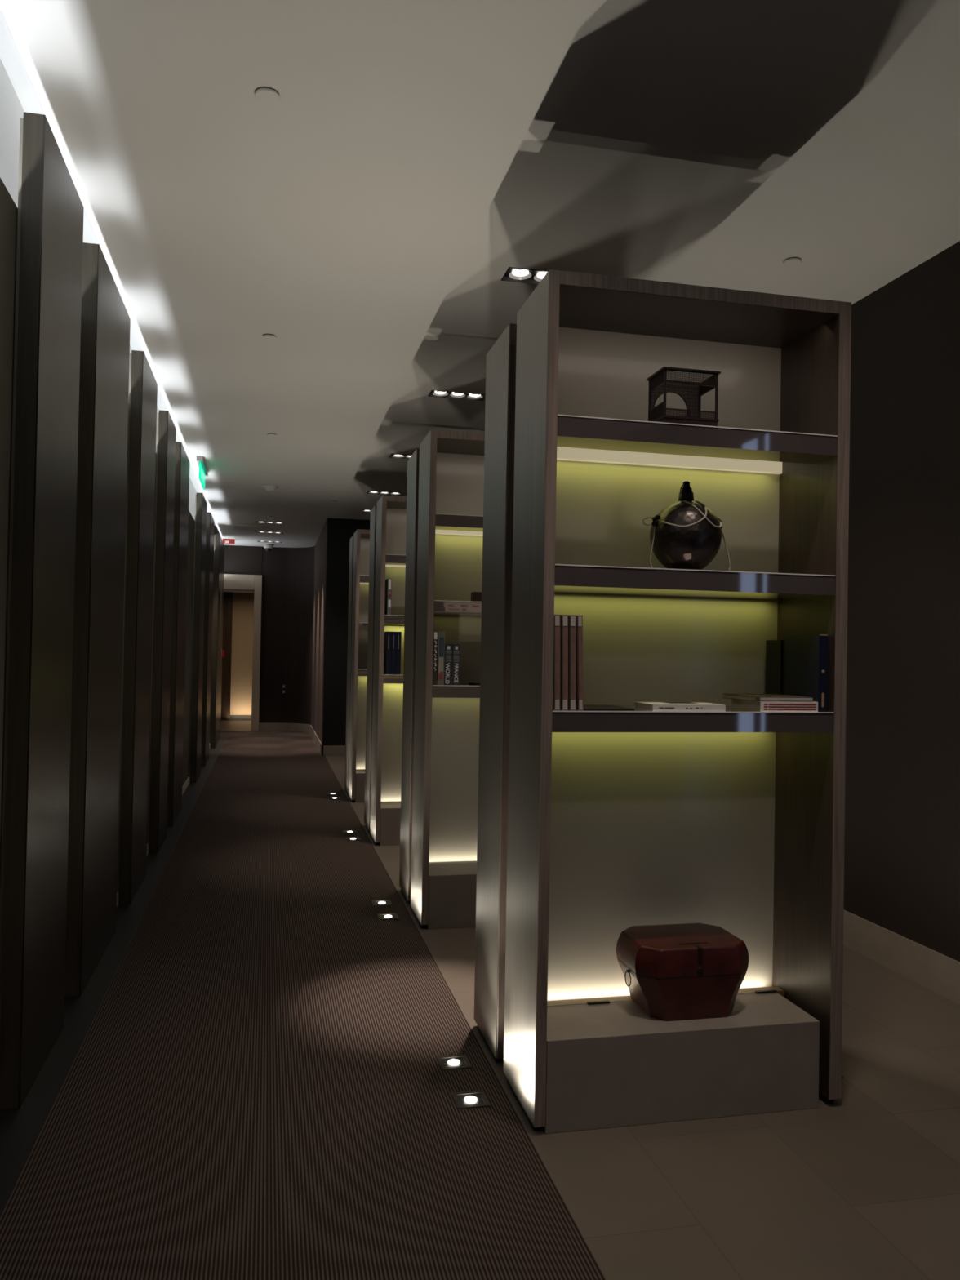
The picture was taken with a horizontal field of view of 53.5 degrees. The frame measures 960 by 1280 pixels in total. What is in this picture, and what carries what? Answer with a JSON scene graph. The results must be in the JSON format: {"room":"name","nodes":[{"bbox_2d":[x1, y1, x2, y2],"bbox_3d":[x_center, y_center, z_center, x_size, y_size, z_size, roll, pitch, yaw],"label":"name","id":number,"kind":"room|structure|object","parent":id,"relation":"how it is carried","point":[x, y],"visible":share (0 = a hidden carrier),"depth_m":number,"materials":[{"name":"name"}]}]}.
{"room":"hotel corridor","nodes":[
{"label":"hotel corridor","id":0,"kind":"room"},
{"bbox_2d":[0,57,196,520],"bbox_3d":[-2.601,-0.328,6.545,0.150,3.750,22.100,1,-1,-13],"label":"wall","id":1,"kind":"structure","parent":0,"point":[11,110],"depth_m":3.82,"materials":[{"name":"white paint"}]},
{"bbox_2d":[0,734,227,1217],"bbox_3d":[-2.296,1.546,6.260,0.400,0.005,21.250,1,-1,-13],"label":"trim","id":2,"kind":"structure","parent":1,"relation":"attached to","point":[20,1128],"depth_m":3.79,"materials":[{"name":"brown wood"}]},
{"bbox_2d":[0,7,216,525],"bbox_3d":[-2.509,-2.247,6.893,0.400,0.100,22.700,1,-1,-13],"label":"ceiling","id":3,"kind":"structure","parent":0,"point":[11,58],"depth_m":3.87,"materials":[{"name":"white paint"}]},
{"bbox_2d":[229,715,251,719],"bbox_3d":[-4.937,1.660,20.430,1.300,0.090,0.100,1,-1,-13],"label":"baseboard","id":4,"kind":"structure","parent":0,"point":[231,717],"depth_m":20.34,"materials":[{"name":"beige paint"}]},
{"bbox_2d":[230,592,253,715],"bbox_3d":[-4.798,0.238,20.496,1.060,2.760,0.100,1,-1,-13],"label":"wall","id":5,"kind":"structure","parent":0,"point":[242,619],"depth_m":20.38,"materials":[{"name":"beige paint"}]},
{"bbox_2d":[213,525,283,723],"bbox_3d":[-4.383,-0.203,17.519,1.440,3.750,0.100,1,-1,-13],"label":"wall","id":6,"kind":"structure","parent":0,"point":[273,560],"depth_m":17.57,"materials":[{"name":"brown paint"}]},
{"bbox_2d":[223,573,262,731],"bbox_3d":[-4.471,0.235,17.469,0.865,2.870,0.190,1,-1,-13],"label":"door frame","id":7,"kind":"structure","parent":6,"relation":"in","point":[234,583],"depth_m":17.45,"materials":[{"name":"beige wood"}]},
{"bbox_2d":[280,546,315,724],"bbox_3d":[-3.275,-0.008,17.525,0.912,3.402,0.260,1,-1,32],"label":"wall","id":8,"kind":"structure","parent":0,"point":[298,579],"depth_m":17.61,"materials":[{"name":"brown fabric"}]},
{"bbox_2d":[258,722,322,755],"bbox_3d":[-2.797,1.599,15.709,0.800,0.155,4.348,1,-1,-25],"label":"baseboard","id":9,"kind":"structure","parent":8,"relation":"attached to","point":[263,726],"depth_m":17.53,"materials":[{"name":"wood"}]},
{"bbox_2d":[311,519,327,755],"bbox_3d":[-2.577,-0.025,15.461,0.100,3.402,3.600,1,-1,-13],"label":"wall","id":10,"kind":"structure","parent":0,"point":[317,678],"depth_m":15.15,"materials":[{"name":"brown fabric"}]},
{"bbox_2d":[322,517,369,755],"bbox_3d":[-1.142,-0.021,13.884,2.217,3.402,0.100,1,-1,-13],"label":"wall","id":11,"kind":"structure","parent":0,"point":[340,531],"depth_m":13.63,"materials":[{"name":"black paint"}]},
{"bbox_2d":[323,745,345,755],"bbox_3d":[-1.155,1.604,13.807,2.207,0.150,0.012,1,-1,-13],"label":"baseboard","id":12,"kind":"structure","parent":11,"relation":"attached to","point":[328,750],"depth_m":13.60,"materials":[{"name":"wood"}]},
{"bbox_2d":[0,0,959,547],"bbox_3d":[-0.421,-1.983,7.355,3.927,0.358,22.700,1,-1,-13],"label":"ceiling","id":13,"kind":"structure","parent":0,"point":[370,219],"depth_m":3.77,"materials":[{"name":"grey paint"}]},
{"bbox_2d":[196,456,208,489],"bbox_3d":[-2.866,-1.708,9.830,0.060,0.210,0.840,1,-1,-13],"label":"exit sign","id":14,"kind":"object","parent":13,"relation":"hanging from","point":[203,472],"visible":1,"depth_m":9.67,"materials":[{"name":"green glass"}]},
{"bbox_2d":[222,538,235,544],"bbox_3d":[-4.341,-1.704,16.463,0.200,0.080,0.110,1,-1,-13],"label":"exit sign","id":15,"kind":"object","parent":13,"relation":"attached to","point":[232,541],"visible":0.87,"depth_m":16.42,"materials":[{"name":"red plastic"}]},
{"bbox_2d":[233,524,261,531],"bbox_3d":[-3.642,-1.751,14.934,0.400,0.006,0.700,1,-1,-13],"label":"access panel","id":16,"kind":"object","parent":13,"relation":"attached to","point":[237,527],"visible":1,"depth_m":14.91,"materials":[{"name":"grey paint"}]},
{"bbox_2d":[254,87,279,103],"bbox_3d":[-0.727,-1.863,3.259,0.084,0.012,0.084,1,-1,-13],"label":"smoke detector","id":17,"kind":"object","parent":13,"relation":"attached to","point":[267,95],"visible":1,"depth_m":3.25,"materials":[{"name":"grey paint"}]},
{"bbox_2d":[263,543,273,551],"bbox_3d":[-3.819,-1.662,17.199,0.180,0.125,0.180,1,-1,-13],"label":"dome camera","id":18,"kind":"object","parent":13,"relation":"attached to","point":[268,547],"visible":1,"depth_m":17.14,"materials":[{"name":"grey plastic"}]},
{"bbox_2d":[257,540,281,542],"bbox_3d":[-3.700,-1.784,16.766,0.420,0.117,0.170,1,-1,-13],"label":"recessed light","id":19,"kind":"object","parent":13,"relation":"in","point":[257,540],"visible":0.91,"depth_m":16.81,"materials":[{"name":"black paint"}]},
{"bbox_2d":[262,333,276,339],"bbox_3d":[-1.274,-1.837,5.770,0.084,0.012,0.084,1,-1,-13],"label":"smoke detector","id":20,"kind":"object","parent":13,"relation":"attached to","point":[268,336],"visible":1,"depth_m":5.75,"materials":[{"name":"grey paint"}]},
{"bbox_2d":[255,521,284,524],"bbox_3d":[-3.141,-1.810,14.257,0.420,0.117,0.170,1,-1,-13],"label":"recessed light","id":21,"kind":"object","parent":13,"relation":"in","point":[268,522],"visible":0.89,"depth_m":14.30,"materials":[{"name":"black paint"}]},
{"bbox_2d":[256,531,283,533],"bbox_3d":[-3.406,-1.797,15.448,0.420,0.117,0.170,1,-1,-13],"label":"recessed light","id":22,"kind":"object","parent":13,"relation":"in","point":[256,531],"visible":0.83,"depth_m":15.49,"materials":[{"name":"black paint"}]},
{"bbox_2d":[261,484,279,491],"bbox_3d":[-2.437,-1.757,11.063,0.200,0.060,0.200,1,-1,-13],"label":"smoke detector","id":23,"kind":"object","parent":13,"relation":"attached to","point":[268,487],"visible":1,"depth_m":11.02,"materials":[{"name":"grey paint"}]},
{"bbox_2d":[266,432,276,436],"bbox_3d":[-1.833,-1.809,8.391,0.084,0.012,0.084,1,-1,-13],"label":"smoke detector","id":24,"kind":"object","parent":13,"relation":"attached to","point":[270,433],"visible":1,"depth_m":8.37,"materials":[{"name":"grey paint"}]},
{"bbox_2d":[366,491,403,495],"bbox_3d":[-1.139,-1.814,11.404,0.420,0.117,0.170,1,-1,-13],"label":"recessed light","id":25,"kind":"object","parent":13,"relation":"in","point":[367,492],"visible":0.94,"depth_m":11.45,"materials":[{"name":"black paint"}]},
{"bbox_2d":[389,453,411,458],"bbox_3d":[-0.663,-1.836,9.266,0.420,0.117,0.170,1,-1,-13],"label":"recessed light","id":26,"kind":"object","parent":13,"relation":"in","point":[392,455],"visible":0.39,"depth_m":9.28,"materials":[{"name":"black paint"}]},
{"bbox_2d":[427,390,485,400],"bbox_3d":[-0.163,-1.859,7.021,0.420,0.117,0.170,1,-1,-13],"label":"recessed light","id":27,"kind":"object","parent":13,"relation":"in","point":[437,393],"visible":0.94,"depth_m":7.06,"materials":[{"name":"black paint"}]},
{"bbox_2d":[500,266,547,284],"bbox_3d":[0.330,-1.882,4.806,0.420,0.117,0.170,1,-1,-13],"label":"recessed light","id":28,"kind":"object","parent":13,"relation":"in","point":[512,274],"visible":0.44,"depth_m":4.81,"materials":[{"name":"black paint"}]},
{"bbox_2d":[782,257,801,266],"bbox_3d":[1.489,-1.803,4.540,0.084,0.012,0.084,1,-1,-13],"label":"smoke detector","id":29,"kind":"object","parent":13,"relation":"attached to","point":[793,261],"visible":1,"depth_m":4.53,"materials":[{"name":"grey paint"}]},
{"bbox_2d":[220,719,959,1279],"bbox_3d":[-0.956,1.656,8.530,4.307,0.100,25.300,1,-1,-13],"label":"floor","id":30,"kind":"structure","parent":0,"point":[863,1184],"depth_m":2.81,"materials":[{"name":"stone"}]},
{"bbox_2d":[0,177,213,886],"bbox_3d":[-2.224,0.082,6.112,0.025,2.930,20.900,1,-1,-13],"label":"wall","id":31,"kind":"structure","parent":30,"relation":"on","point":[8,208],"depth_m":3.06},
{"bbox_2d":[0,111,84,1110],"bbox_3d":[-1.566,-0.100,3.417,0.078,3.240,0.670,1,-1,-13],"label":"wall panel","id":32,"kind":"object","parent":31,"relation":"attached to","point":[44,473],"visible":1,"depth_m":3.19,"materials":[{"name":"brown wood"}]},
{"bbox_2d":[64,242,130,996],"bbox_3d":[-1.819,-0.088,4.555,0.078,3.240,0.960,1,-1,-13],"label":"wall panel","id":33,"kind":"object","parent":31,"relation":"attached to","point":[105,321],"visible":0.88,"depth_m":4.26,"materials":[{"name":"brown wood"}]},
{"bbox_2d":[116,350,157,904],"bbox_3d":[-2.121,-0.074,5.911,0.078,3.240,0.720,1,-1,-13],"label":"wall panel","id":34,"kind":"object","parent":31,"relation":"attached to","point":[143,385],"visible":0.95,"depth_m":5.59,"materials":[{"name":"brown wood"}]},
{"bbox_2d":[146,409,176,853],"bbox_3d":[-2.419,-0.060,7.249,0.078,3.240,0.600,1,-1,-13],"label":"pilaster","id":35,"kind":"object","parent":31,"relation":"attached to","point":[166,428],"visible":1,"depth_m":6.97,"materials":[{"name":"brown wood"}]},
{"bbox_2d":[167,441,189,826],"bbox_3d":[-2.683,-0.048,8.434,0.078,3.240,0.870,1,-1,-13],"label":"pilaster","id":36,"kind":"object","parent":31,"relation":"attached to","point":[181,476],"visible":0.83,"depth_m":8.13,"materials":[{"name":"brown wood"}]},
{"bbox_2d":[189,493,206,782],"bbox_3d":[-3.250,-0.021,10.982,0.078,3.240,0.750,1,-1,-13],"label":"pilaster","id":37,"kind":"object","parent":31,"relation":"attached to","point":[200,528],"visible":0.98,"depth_m":10.63,"materials":[{"name":"brown wood"}]},
{"bbox_2d":[200,512,214,766],"bbox_3d":[-3.598,-0.005,12.544,0.078,3.240,0.850,1,-1,-13],"label":"pilaster","id":38,"kind":"object","parent":31,"relation":"attached to","point":[210,521],"visible":0.81,"depth_m":12.15,"materials":[{"name":"brown wood"}]},
{"bbox_2d":[209,533,224,747],"bbox_3d":[-4.190,0.023,15.204,0.078,3.240,1.700,1,-1,-13],"label":"pilaster","id":39,"kind":"object","parent":31,"relation":"attached to","point":[219,546],"visible":0.98,"depth_m":14.40,"materials":[{"name":"brown wood"}]},
{"bbox_2d":[221,649,224,657],"bbox_3d":[-4.264,0.230,15.800,0.045,0.140,0.120,1,-1,-13],"label":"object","id":40,"kind":"object","parent":39,"relation":"attached to","point":[222,651],"visible":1,"depth_m":15.75,"materials":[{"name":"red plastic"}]},
{"bbox_2d":[116,743,210,906],"bbox_3d":[-2.232,1.510,6.096,0.012,0.075,20.900,1,-1,-13],"label":"baseboard","id":41,"kind":"structure","parent":30,"relation":"on","point":[187,782],"depth_m":9.84,"materials":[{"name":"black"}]},
{"bbox_2d":[0,730,606,1279],"bbox_3d":[-1.619,1.565,6.785,1.792,0.008,21.980,1,-1,-13],"label":"carpet runner","id":42,"kind":"object","parent":30,"relation":"on","point":[257,1088],"visible":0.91,"depth_m":3.17,"materials":[{"name":"brown carpet"}]},
{"bbox_2d":[327,792,338,795],"bbox_3d":[-1.538,1.605,9.953,0.112,0.006,0.112,1,-1,-13],"label":"uplight","id":43,"kind":"object","parent":42,"relation":"on","point":[328,793],"visible":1,"depth_m":9.94,"materials":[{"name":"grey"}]},
{"bbox_2d":[328,796,340,799],"bbox_3d":[-1.474,1.602,9.665,0.112,0.006,0.112,1,-1,-13],"label":"uplight","id":44,"kind":"object","parent":42,"relation":"on","point":[330,797],"visible":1,"depth_m":9.66,"materials":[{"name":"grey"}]},
{"bbox_2d":[342,830,357,833],"bbox_3d":[-1.073,1.583,7.864,0.112,0.006,0.112,1,-1,-13],"label":"uplight","id":45,"kind":"object","parent":42,"relation":"on","point":[344,831],"visible":1,"depth_m":7.86,"materials":[{"name":"grey"}]},
{"bbox_2d":[345,836,360,840],"bbox_3d":[-1.009,1.580,7.576,0.112,0.006,0.112,1,-1,-13],"label":"uplight","id":46,"kind":"object","parent":42,"relation":"on","point":[355,837],"visible":1,"depth_m":7.57,"materials":[{"name":"grey glass"}]},
{"bbox_2d":[371,899,392,906],"bbox_3d":[-0.582,1.560,5.658,0.112,0.006,0.112,1,-1,-13],"label":"uplight","id":47,"kind":"object","parent":42,"relation":"on","point":[385,902],"visible":1,"depth_m":5.65,"materials":[{"name":"grey"}]},
{"bbox_2d":[377,912,399,919],"bbox_3d":[-0.518,1.558,5.370,0.112,0.006,0.112,1,-1,-13],"label":"uplight","id":48,"kind":"object","parent":42,"relation":"on","point":[381,916],"visible":1,"depth_m":5.36,"materials":[{"name":"grey"}]},
{"bbox_2d":[435,1053,471,1070],"bbox_3d":[-0.095,1.538,3.472,0.112,0.006,0.112,1,-1,-13],"label":"uplight","id":49,"kind":"object","parent":42,"relation":"on","point":[455,1061],"visible":1,"depth_m":3.47,"materials":[{"name":"grey metal"}]},
{"bbox_2d":[451,1089,490,1109],"bbox_3d":[-0.031,1.535,3.184,0.112,0.006,0.112,1,-1,-13],"label":"uplight","id":50,"kind":"object","parent":42,"relation":"on","point":[472,1099],"visible":1,"depth_m":3.18,"materials":[{"name":"grey metal"}]},
{"bbox_2d":[344,528,369,802],"bbox_3d":[-0.823,0.270,10.024,1.072,2.720,0.893,1,-1,-13],"label":"bookshelf","id":51,"kind":"object","parent":30,"relation":"on","point":[359,543],"visible":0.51,"depth_m":9.85,"materials":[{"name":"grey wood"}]},
{"bbox_2d":[357,668,367,675],"bbox_3d":[-0.773,0.336,9.771,0.989,0.068,0.372,1,-1,-13],"label":"shelf","id":52,"kind":"object","parent":51,"relation":"attached to","point":[361,672],"depth_m":9.49,"materials":[{"name":"brown wood"}]},
{"bbox_2d":[358,622,368,630],"bbox_3d":[-0.764,-0.126,9.777,0.989,0.068,0.372,1,-1,-13],"label":"shelf","id":53,"kind":"object","parent":51,"relation":"attached to","point":[362,626],"depth_m":9.50,"materials":[{"name":"brown wood"}]},
{"bbox_2d":[360,575,368,583],"bbox_3d":[-0.731,-0.601,9.676,0.989,0.068,0.150,1,-1,-13],"label":"shelf","id":54,"kind":"object","parent":51,"relation":"attached to","point":[363,579],"depth_m":9.51,"materials":[{"name":"brown wood"}]},
{"bbox_2d":[364,494,406,845],"bbox_3d":[-0.358,0.248,7.935,1.072,2.720,0.893,1,-1,-13],"label":"bookshelf","id":55,"kind":"object","parent":30,"relation":"on","point":[388,521],"visible":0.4,"depth_m":7.77,"materials":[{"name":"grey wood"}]},
{"bbox_2d":[383,631,391,674],"bbox_3d":[-0.735,0.103,7.525,0.037,0.335,0.241,1,-1,-13],"label":"book","id":56,"kind":"object","parent":55,"relation":"on","point":[388,635],"visible":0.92,"depth_m":7.41,"materials":[{"name":"blue paper"}]},
{"bbox_2d":[384,578,391,614],"bbox_3d":[-0.725,-0.335,7.511,0.032,0.285,0.201,1,-1,-13],"label":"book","id":57,"kind":"object","parent":55,"relation":"on","point":[388,599],"visible":0.89,"depth_m":7.42,"materials":[{"name":"grey paper"}]},
{"bbox_2d":[387,600,391,607],"bbox_3d":[-0.705,-0.284,7.413,0.020,0.060,0.001,1,-1,-13],"label":"print","id":58,"kind":"object","parent":57,"relation":"attached to","point":[388,601],"depth_m":7.41,"materials":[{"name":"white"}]},
{"bbox_2d":[388,578,391,589],"bbox_3d":[-0.702,-0.434,7.415,0.020,0.080,0.001,1,-1,-13],"label":"print","id":59,"kind":"object","parent":57,"relation":"on","point":[389,580],"depth_m":7.41,"materials":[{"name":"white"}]},
{"bbox_2d":[382,673,403,683],"bbox_3d":[-0.308,0.315,7.682,0.989,0.068,0.372,1,-1,-13],"label":"shelf","id":60,"kind":"object","parent":55,"relation":"attached to","point":[387,678],"depth_m":7.41,"materials":[{"name":"brown wood"}]},
{"bbox_2d":[391,631,396,675],"bbox_3d":[-0.698,0.104,7.533,0.037,0.335,0.241,1,-1,-13],"label":"book","id":61,"kind":"object","parent":55,"relation":"on","point":[393,640],"visible":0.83,"depth_m":7.42,"materials":[{"name":"blue paper"}]},
{"bbox_2d":[384,615,404,625],"bbox_3d":[-0.299,-0.148,7.689,0.989,0.068,0.372,1,-1,-13],"label":"shelf","id":62,"kind":"object","parent":55,"relation":"attached to","point":[388,620],"depth_m":7.42,"materials":[{"name":"brown wood"}]},
{"bbox_2d":[385,564,405,567],"bbox_3d":[-0.329,-0.612,7.867,0.989,0.045,0.020,1,-1,-13],"label":"strip light","id":63,"kind":"object","parent":55,"relation":"attached to","point":[386,566],"depth_m":7.78,"materials":[{"name":"white plastic"}]},
{"bbox_2d":[385,554,405,564],"bbox_3d":[-0.266,-0.623,7.587,0.989,0.068,0.150,1,-1,-13],"label":"shelf","id":64,"kind":"object","parent":55,"relation":"attached to","point":[390,559],"depth_m":7.42,"materials":[{"name":"brown wood"}]},
{"bbox_2d":[395,631,401,675],"bbox_3d":[-0.660,0.104,7.542,0.037,0.335,0.241,1,-1,-13],"label":"book","id":65,"kind":"object","parent":55,"relation":"on","point":[398,641],"visible":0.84,"depth_m":7.42,"materials":[{"name":"blue paper"}]},
{"bbox_2d":[399,429,484,928],"bbox_3d":[0.133,0.225,5.729,1.072,2.720,0.893,1,-1,-13],"label":"bookshelf","id":66,"kind":"object","parent":30,"relation":"on","point":[439,787],"visible":0.46,"depth_m":5.58,"materials":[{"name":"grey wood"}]},
{"bbox_2d":[432,631,437,684],"bbox_3d":[-0.265,0.102,5.294,0.020,0.290,0.201,1,-1,-13],"label":"book","id":67,"kind":"object","parent":66,"relation":"on","point":[435,633],"visible":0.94,"depth_m":5.20,"materials":[{"name":"grey paper"}]},
{"bbox_2d":[434,640,436,670],"bbox_3d":[-0.242,0.086,5.197,0.012,0.162,0.001,1,-1,-13],"label":"print","id":68,"kind":"object","parent":67,"relation":"attached to","point":[435,642],"depth_m":5.20,"materials":[{"name":"white paper"}]},
{"bbox_2d":[436,631,444,684],"bbox_3d":[-0.236,0.102,5.311,0.037,0.292,0.221,1,-1,-13],"label":"book","id":69,"kind":"object","parent":66,"relation":"on","point":[441,635],"visible":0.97,"depth_m":5.20,"materials":[{"name":"grey paper"}]},
{"bbox_2d":[444,644,452,684],"bbox_3d":[-0.193,0.135,5.304,0.040,0.226,0.191,1,-1,-13],"label":"book","id":70,"kind":"object","parent":66,"relation":"on","point":[448,647],"visible":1,"depth_m":5.21,"materials":[{"name":"grey paper"}]},
{"bbox_2d":[451,644,460,685],"bbox_3d":[-0.151,0.136,5.314,0.040,0.226,0.191,1,-1,-13],"label":"book","id":71,"kind":"object","parent":66,"relation":"on","point":[455,647],"visible":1,"depth_m":5.22,"materials":[{"name":"grey paper"}]},
{"bbox_2d":[431,683,479,697],"bbox_3d":[0.183,0.292,5.476,0.989,0.068,0.372,1,-1,-13],"label":"shelf","id":72,"kind":"object","parent":66,"relation":"attached to","point":[464,690],"depth_m":5.22,"materials":[{"name":"brown wood"}]},
{"bbox_2d":[433,600,481,616],"bbox_3d":[0.192,-0.171,5.483,0.989,0.068,0.372,1,-1,-13],"label":"shelf","id":73,"kind":"object","parent":66,"relation":"attached to","point":[441,608],"depth_m":5.23,"materials":[{"name":"brown wood"}]},
{"bbox_2d":[435,529,483,536],"bbox_3d":[0.162,-0.635,5.661,0.989,0.045,0.020,1,-1,-13],"label":"strip light","id":74,"kind":"object","parent":66,"relation":"attached to","point":[437,532],"depth_m":5.59,"materials":[{"name":"white plastic"}]},
{"bbox_2d":[435,514,483,531],"bbox_3d":[0.225,-0.646,5.381,0.989,0.068,0.150,1,-1,-13],"label":"shelf","id":75,"kind":"object","parent":66,"relation":"attached to","point":[442,522],"depth_m":5.24,"materials":[{"name":"brown wood"}]},
{"bbox_2d":[437,615,481,617],"bbox_3d":[0.153,-0.134,5.654,0.987,0.003,0.020,1,-1,-13],"label":"strip light","id":76,"kind":"object","parent":66,"relation":"attached to","point":[437,615],"depth_m":5.59,"materials":[{"name":"beige plastic"}]},
{"bbox_2d":[468,682,479,685],"bbox_3d":[0.061,0.249,5.370,0.220,0.010,0.190,1,-1,-13],"label":"book","id":77,"kind":"object","parent":66,"relation":"on","point":[470,683],"visible":0.36,"depth_m":5.33,"materials":[{"name":"black paper"}]},
{"bbox_2d":[471,591,481,601],"bbox_3d":[-0.001,-0.240,5.356,0.088,0.058,0.080,1,-1,-13],"label":"trinket box","id":78,"kind":"object","parent":66,"relation":"on","point":[475,596],"visible":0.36,"depth_m":5.31,"materials":[{"name":"brown wood"}]},
{"bbox_2d":[474,269,851,1133],"bbox_3d":[0.620,0.203,3.542,1.072,2.720,0.893,1,-1,-13],"label":"bookshelf","id":79,"kind":"object","parent":30,"relation":"on","point":[593,826],"visible":0.93,"depth_m":3.40,"materials":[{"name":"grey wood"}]},
{"bbox_2d":[552,614,559,710],"bbox_3d":[0.220,0.072,3.114,0.022,0.303,0.215,0,-1,-13],"label":"book","id":80,"kind":"object","parent":79,"relation":"on","point":[556,673],"visible":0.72,"depth_m":3.01,"materials":[{"name":"brown paper"}]},
{"bbox_2d":[560,614,568,711],"bbox_3d":[0.245,0.073,3.120,0.022,0.303,0.215,0,-1,-13],"label":"book","id":81,"kind":"object","parent":79,"relation":"on","point":[563,618],"visible":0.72,"depth_m":3.02,"materials":[{"name":"paper"}]},
{"bbox_2d":[568,614,576,711],"bbox_3d":[0.271,0.074,3.125,0.023,0.303,0.215,0,-1,-13],"label":"book","id":82,"kind":"object","parent":79,"relation":"on","point":[571,619],"visible":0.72,"depth_m":3.02,"materials":[{"name":"paper"}]},
{"bbox_2d":[576,615,583,711],"bbox_3d":[0.295,0.074,3.131,0.020,0.303,0.215,0,-1,-13],"label":"book","id":83,"kind":"object","parent":79,"relation":"on","point":[580,686],"visible":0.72,"depth_m":3.03,"materials":[{"name":"paper"}]},
{"bbox_2d":[583,704,634,710],"bbox_3d":[0.396,0.225,3.175,0.170,0.006,0.210,1,-1,-13],"label":"magazine","id":84,"kind":"object","parent":79,"relation":"on","point":[585,707],"visible":0.84,"depth_m":3.10,"materials":[{"name":"black paper"}]},
{"bbox_2d":[554,592,780,601],"bbox_3d":[0.640,-0.157,3.468,0.987,0.003,0.020,1,-1,-13],"label":"strip light","id":85,"kind":"object","parent":79,"relation":"attached to","point":[557,596],"depth_m":3.46,"materials":[{"name":"beige plastic"}]},
{"bbox_2d":[556,446,782,474],"bbox_3d":[0.649,-0.657,3.475,0.989,0.045,0.020,1,-1,-13],"label":"strip light","id":86,"kind":"object","parent":79,"relation":"attached to","point":[566,456],"depth_m":3.47,"materials":[{"name":"white plastic"}]},
{"bbox_2d":[633,701,725,711],"bbox_3d":[0.665,0.222,3.185,0.255,0.023,0.167,1,-1,-13],"label":"book","id":87,"kind":"object","parent":79,"relation":"on","point":[651,706],"visible":1,"depth_m":3.12,"materials":[{"name":"white paper"}]},
{"bbox_2d":[662,702,697,703],"bbox_3d":[0.671,0.212,3.215,0.100,0.001,0.080,1,-1,-13],"label":"photo","id":88,"kind":"object","parent":87,"relation":"on","point":[663,702],"depth_m":3.19,"materials":[{"name":"blue"}]},
{"bbox_2d":[616,923,748,1021],"bbox_3d":[0.702,1.149,3.313,0.422,0.244,0.298,1,-1,-13],"label":"box","id":89,"kind":"object","parent":79,"relation":"on","point":[683,971],"visible":1,"depth_m":3.19,"materials":[{"name":"red paint"}]},
{"bbox_2d":[646,366,720,426],"bbox_3d":[0.681,-0.797,3.202,0.202,0.187,0.147,1,-1,-13],"label":"decorative lantern","id":90,"kind":"object","parent":79,"relation":"on","point":[659,381],"visible":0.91,"depth_m":3.16,"materials":[{"name":"black wood"}]},
{"bbox_2d":[642,480,730,570],"bbox_3d":[0.713,-0.387,3.283,0.253,0.320,0.247,1,-1,32],"label":"decorative vase","id":91,"kind":"object","parent":79,"relation":"on","point":[686,534],"visible":0.88,"depth_m":3.20,"materials":[{"name":"black ceramic"}]},
{"bbox_2d":[551,704,833,732],"bbox_3d":[0.670,0.269,3.290,0.989,0.068,0.372,1,-1,-13],"label":"shelf","id":92,"kind":"object","parent":79,"relation":"attached to","point":[733,720],"depth_m":3.11,"materials":[{"name":"grey wood"}]},
{"bbox_2d":[554,564,835,600],"bbox_3d":[0.679,-0.194,3.296,0.989,0.068,0.372,1,-1,-13],"label":"shelf","id":93,"kind":"object","parent":79,"relation":"attached to","point":[575,582],"depth_m":3.15,"materials":[{"name":"brown wood"}]},
{"bbox_2d":[556,415,836,463],"bbox_3d":[0.712,-0.669,3.195,0.989,0.068,0.150,1,-1,-13],"label":"shelf","id":94,"kind":"object","parent":79,"relation":"attached to","point":[572,431],"depth_m":3.14,"materials":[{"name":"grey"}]},
{"bbox_2d":[765,640,783,694],"bbox_3d":[1.095,0.123,3.508,0.035,0.245,0.105,1,-1,-13],"label":"book","id":95,"kind":"object","parent":79,"relation":"on","point":[774,648],"visible":0.52,"depth_m":3.50,"materials":[{"name":"black paper"}]},
{"bbox_2d":[731,698,817,711],"bbox_3d":[1.012,0.224,3.289,0.212,0.034,0.215,1,-1,-13],"label":"book","id":96,"kind":"object","parent":79,"relation":"on","point":[760,706],"visible":0.93,"depth_m":3.19,"materials":[{"name":"white paper"}]},
{"bbox_2d":[722,693,813,702],"bbox_3d":[0.993,0.199,3.303,0.210,0.016,0.241,1,-1,-13],"label":"book","id":97,"kind":"object","parent":96,"relation":"on","point":[753,697],"visible":1,"depth_m":3.21,"materials":[{"name":"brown paper"}]},
{"bbox_2d":[782,634,828,711],"bbox_3d":[1.139,0.113,3.341,0.034,0.262,0.231,1,-1,-13],"label":"book","id":98,"kind":"object","parent":79,"relation":"on","point":[805,657],"visible":0.98,"depth_m":3.29,"materials":[{"name":"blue paper"}]},
{"bbox_2d":[843,240,959,961],"bbox_3d":[1.923,-0.087,5.449,0.100,3.402,17.800,1,-1,-13],"label":"wall","id":99,"kind":"structure","parent":0,"point":[902,842],"depth_m":4.61,"materials":[{"name":"brown paint"}]},
{"bbox_2d":[843,909,959,1004],"bbox_3d":[1.848,1.522,5.364,0.014,0.180,17.700,1,-1,-13],"label":"baseboard","id":100,"kind":"structure","parent":99,"relation":"attached to","point":[940,973],"depth_m":4.54,"materials":[{"name":"wood"}]},
{"bbox_3d":[-5.308,-0.025,18.848,0.220,3.400,3.100,1,-1,-13],"label":"wall","id":101,"kind":"structure","parent":0,"visible":0},
{"bbox_2d":[221,591,232,719],"bbox_3d":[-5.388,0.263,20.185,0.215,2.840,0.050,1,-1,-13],"label":"door","id":102,"kind":"structure","parent":101,"relation":"in","point":[228,596],"depth_m":20.16,"materials":[{"name":"brown wood"}]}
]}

